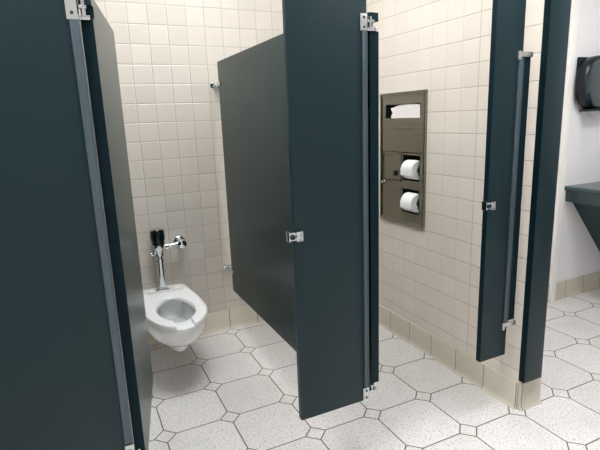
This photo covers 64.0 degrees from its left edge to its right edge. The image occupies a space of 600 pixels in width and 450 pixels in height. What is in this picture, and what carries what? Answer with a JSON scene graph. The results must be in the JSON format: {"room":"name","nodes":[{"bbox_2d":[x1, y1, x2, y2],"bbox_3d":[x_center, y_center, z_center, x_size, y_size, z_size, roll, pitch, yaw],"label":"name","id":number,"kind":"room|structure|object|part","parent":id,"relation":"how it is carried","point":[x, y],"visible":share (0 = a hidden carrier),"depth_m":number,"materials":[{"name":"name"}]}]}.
{"room":"public restroom","nodes":[
{"label":"public restroom","id":0,"kind":"room"},
{"bbox_2d":[77,0,282,331],"bbox_3d":[-1.249,-0.570,2.728,3.400,2.800,0.100,-8,14,-24],"label":"wall","id":1,"kind":"structure","parent":0,"point":[168,52],"depth_m":2.93,"materials":[{"name":"beige tile"}]},
{"bbox_2d":[150,228,186,290],"bbox_3d":[-0.806,0.203,2.978,0.232,0.391,0.120,-8,14,-24],"label":"valve","id":2,"kind":"object","parent":1,"relation":"attached to","point":[157,235],"visible":0.96,"depth_m":2.92,"materials":[{"name":"silver metal"}]},
{"bbox_2d":[143,284,207,351],"bbox_3d":[-0.724,0.547,2.752,0.334,0.232,0.715,-8,14,-24],"label":"toilet","id":3,"kind":"object","parent":1,"relation":"attached to","point":[176,316],"visible":0.94,"depth_m":2.62,"materials":[{"name":"white ceramic"}]},
{"bbox_3d":[-0.701,0.456,2.673,0.330,0.021,0.589,-8,14,-24],"label":"seat","id":4,"kind":"part","parent":3,"relation":"part of","materials":[{"name":"white plastic"}]},
{"bbox_2d":[120,305,263,346],"bbox_3d":[-1.176,0.741,2.964,3.399,0.134,0.020,-8,14,-24],"label":"baseboard","id":5,"kind":"structure","parent":1,"relation":"attached to","point":[245,315],"depth_m":3.28,"materials":[{"name":"beige tile"}]},
{"bbox_2d":[210,34,295,350],"bbox_3d":[-0.163,-0.149,2.404,0.073,1.430,1.563,-8,14,-24],"label":"partition","id":6,"kind":"structure","parent":1,"relation":"attached to","point":[251,81],"depth_m":2.45,"materials":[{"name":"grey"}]},
{"bbox_2d":[122,288,599,449],"bbox_3d":[0.643,1.095,1.491,5.570,0.050,4.521,-8,14,-24],"label":"floor","id":7,"kind":"structure","parent":0,"point":[235,388],"depth_m":2.38,"materials":[{"name":"tile"}]},
{"bbox_2d":[366,0,544,383],"bbox_3d":[0.688,-0.649,2.760,0.140,2.800,1.687,-8,14,-24],"label":"wall","id":8,"kind":"structure","parent":0,"point":[429,277],"depth_m":2.51,"materials":[{"name":"beige tile"}]},
{"bbox_2d":[380,89,427,228],"bbox_3d":[0.641,-0.395,2.856,0.116,0.770,0.422,-8,14,-24],"label":"dispenser","id":9,"kind":"object","parent":8,"relation":"attached to","point":[410,136],"visible":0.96,"depth_m":2.85,"materials":[{"name":"silver metal"}]},
{"bbox_3d":[0.564,-0.353,2.932,0.010,0.168,0.180,-8,14,-24],"label":"disposal door","id":10,"kind":"part","parent":9,"relation":"part of","materials":[{"name":"silver metal"}]},
{"bbox_3d":[0.598,-0.493,2.815,0.003,0.128,0.368,-8,14,-24],"label":"door","id":11,"kind":"part","parent":9,"relation":"part of","materials":[{"name":"silver metal"}]},
{"bbox_3d":[0.607,-0.233,2.874,0.003,0.396,0.371,-8,14,-24],"label":"roll panel","id":12,"kind":"part","parent":9,"relation":"part of","materials":[{"name":"silver metal"}]},
{"bbox_3d":[0.592,-0.648,2.780,0.003,0.186,0.368,-8,14,-24],"label":"slot panel","id":13,"kind":"part","parent":9,"relation":"part of","materials":[{"name":"silver metal"}]},
{"bbox_2d":[391,103,419,117],"bbox_3d":[0.619,-0.659,2.769,0.034,0.080,0.275,-8,14,-24],"label":"paper","id":14,"kind":"object","parent":9,"relation":"in","point":[412,110],"visible":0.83,"depth_m":2.75,"materials":[{"name":"white paper"}]},
{"bbox_2d":[400,192,418,212],"bbox_3d":[0.663,-0.133,2.815,0.111,0.110,0.103,-8,14,-24],"label":"toilet roll","id":15,"kind":"object","parent":9,"relation":"in","point":[409,200],"visible":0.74,"depth_m":2.77,"materials":[{"name":"white paper"}]},
{"bbox_2d":[400,160,419,179],"bbox_3d":[0.656,-0.320,2.774,0.111,0.110,0.103,-8,14,-24],"label":"toilet roll","id":16,"kind":"object","parent":9,"relation":"in","point":[409,168],"visible":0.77,"depth_m":2.73,"materials":[{"name":"white paper"}]},
{"bbox_2d":[379,304,518,409],"bbox_3d":[0.690,0.672,2.964,0.020,0.134,1.563,-8,14,-24],"label":"baseboard","id":17,"kind":"structure","parent":8,"relation":"attached to","point":[503,388],"depth_m":2.64,"materials":[{"name":"beige tile"}]},
{"bbox_2d":[517,377,541,411],"bbox_3d":[1.102,0.806,2.293,0.145,0.134,0.020,-8,14,-24],"label":"baseboard","id":18,"kind":"structure","parent":8,"relation":"attached to","point":[529,392],"depth_m":2.29,"materials":[{"name":"beige tile"}]},
{"bbox_2d":[519,0,571,382],"bbox_3d":[1.036,-0.566,1.974,0.117,2.647,0.030,-8,14,-24],"label":"partition panel","id":19,"kind":"object","parent":8,"relation":"attached to","point":[556,20],"visible":1,"depth_m":2.04,"materials":[{"name":"teal"}]},
{"bbox_2d":[549,0,599,282],"bbox_3d":[1.558,-0.780,3.205,1.830,2.800,0.100,-8,14,-24],"label":"wall","id":20,"kind":"structure","parent":0,"point":[579,255],"depth_m":3.44,"materials":[{"name":"white paint"}]},
{"bbox_2d":[549,0,579,301],"bbox_3d":[1.814,-0.801,3.257,0.050,2.800,0.022,-8,14,-24],"label":"trim","id":21,"kind":"structure","parent":20,"relation":"attached to","point":[575,3],"depth_m":3.30,"materials":[{"name":"white paint"}]},
{"bbox_2d":[547,271,599,302],"bbox_3d":[1.632,0.531,3.441,1.829,0.134,0.020,-8,14,-24],"label":"baseboard","id":22,"kind":"structure","parent":20,"relation":"attached to","point":[588,282],"depth_m":3.66,"materials":[{"name":"beige tile"}]},
{"bbox_2d":[575,55,599,111],"bbox_3d":[2.047,-0.969,3.285,0.410,0.366,0.113,-8,14,-24],"label":"paper towel dispenser","id":23,"kind":"object","parent":20,"relation":"attached to","point":[587,82],"visible":1,"depth_m":3.20,"materials":[{"name":"black plastic"}]},
{"bbox_3d":[2.024,-1.074,3.305,0.344,0.152,0.020,-8,14,-24],"label":"plate","id":24,"kind":"part","parent":23,"relation":"part of","materials":[{"name":"black plastic"}]},
{"bbox_3d":[0.540,-1.685,0.873,5.570,0.050,4.521,-8,14,-24],"label":"ceiling","id":25,"kind":"structure","parent":0,"visible":0},
{"bbox_2d":[0,0,140,449],"bbox_3d":[-0.874,-0.383,1.119,0.737,2.495,0.032,-8,14,-24],"label":"door","id":26,"kind":"structure","parent":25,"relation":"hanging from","point":[63,381],"depth_m":1.30,"materials":[{"name":"teal"}]},
{"bbox_2d":[78,0,152,449],"bbox_3d":[-0.613,0.035,1.650,0.051,1.408,0.566,-5,13,-14],"label":"partition","id":27,"kind":"structure","parent":26,"relation":"attached to","point":[97,34],"depth_m":1.47,"materials":[{"name":"teal"}]},
{"bbox_2d":[282,0,377,419],"bbox_3d":[0.098,-0.517,1.563,0.357,2.495,0.037,-8,14,-24],"label":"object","id":28,"kind":"structure","parent":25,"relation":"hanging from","point":[326,59],"depth_m":1.64,"materials":[{"name":"teal"}]},
{"bbox_2d":[366,12,378,386],"bbox_3d":[0.131,-0.069,1.992,0.056,1.408,0.574,-8,14,-26],"label":"door","id":29,"kind":"structure","parent":28,"relation":"attached to","point":[372,36],"depth_m":1.73,"materials":[{"name":"teal"}]},
{"bbox_2d":[476,0,532,361],"bbox_3d":[0.834,-0.620,1.901,0.222,2.495,0.037,-8,14,-24],"label":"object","id":30,"kind":"object","parent":25,"relation":"hanging from","point":[509,69],"visible":1,"depth_m":1.98,"materials":[{"name":"teal"}]},
{"bbox_3d":[3.198,-0.579,2.027,0.100,2.800,3.670,-8,14,-24],"label":"wall","id":31,"kind":"structure","parent":0,"visible":0},
{"bbox_2d":[564,181,599,251],"bbox_3d":[2.737,0.203,2.414,0.605,0.564,2.670,-8,14,-24],"label":"countertop","id":32,"kind":"structure","parent":31,"relation":"attached to","point":[585,197],"depth_m":3.40,"materials":[{"name":"teal"}]},
{"bbox_2d":[564,181,599,194],"bbox_3d":[2.727,-0.058,2.356,0.605,0.030,2.670,-8,14,-24],"label":"countertop","id":33,"kind":"structure","parent":32,"relation":"on","point":[594,187],"depth_m":3.34,"materials":[{"name":"stone"}]},
{"bbox_3d":[2.730,0.218,2.414,0.407,0.534,2.669,-8,14,-24],"label":"sloped panel","id":34,"kind":"part","parent":32,"relation":"part of","materials":[{"name":"teal"}]}
]}

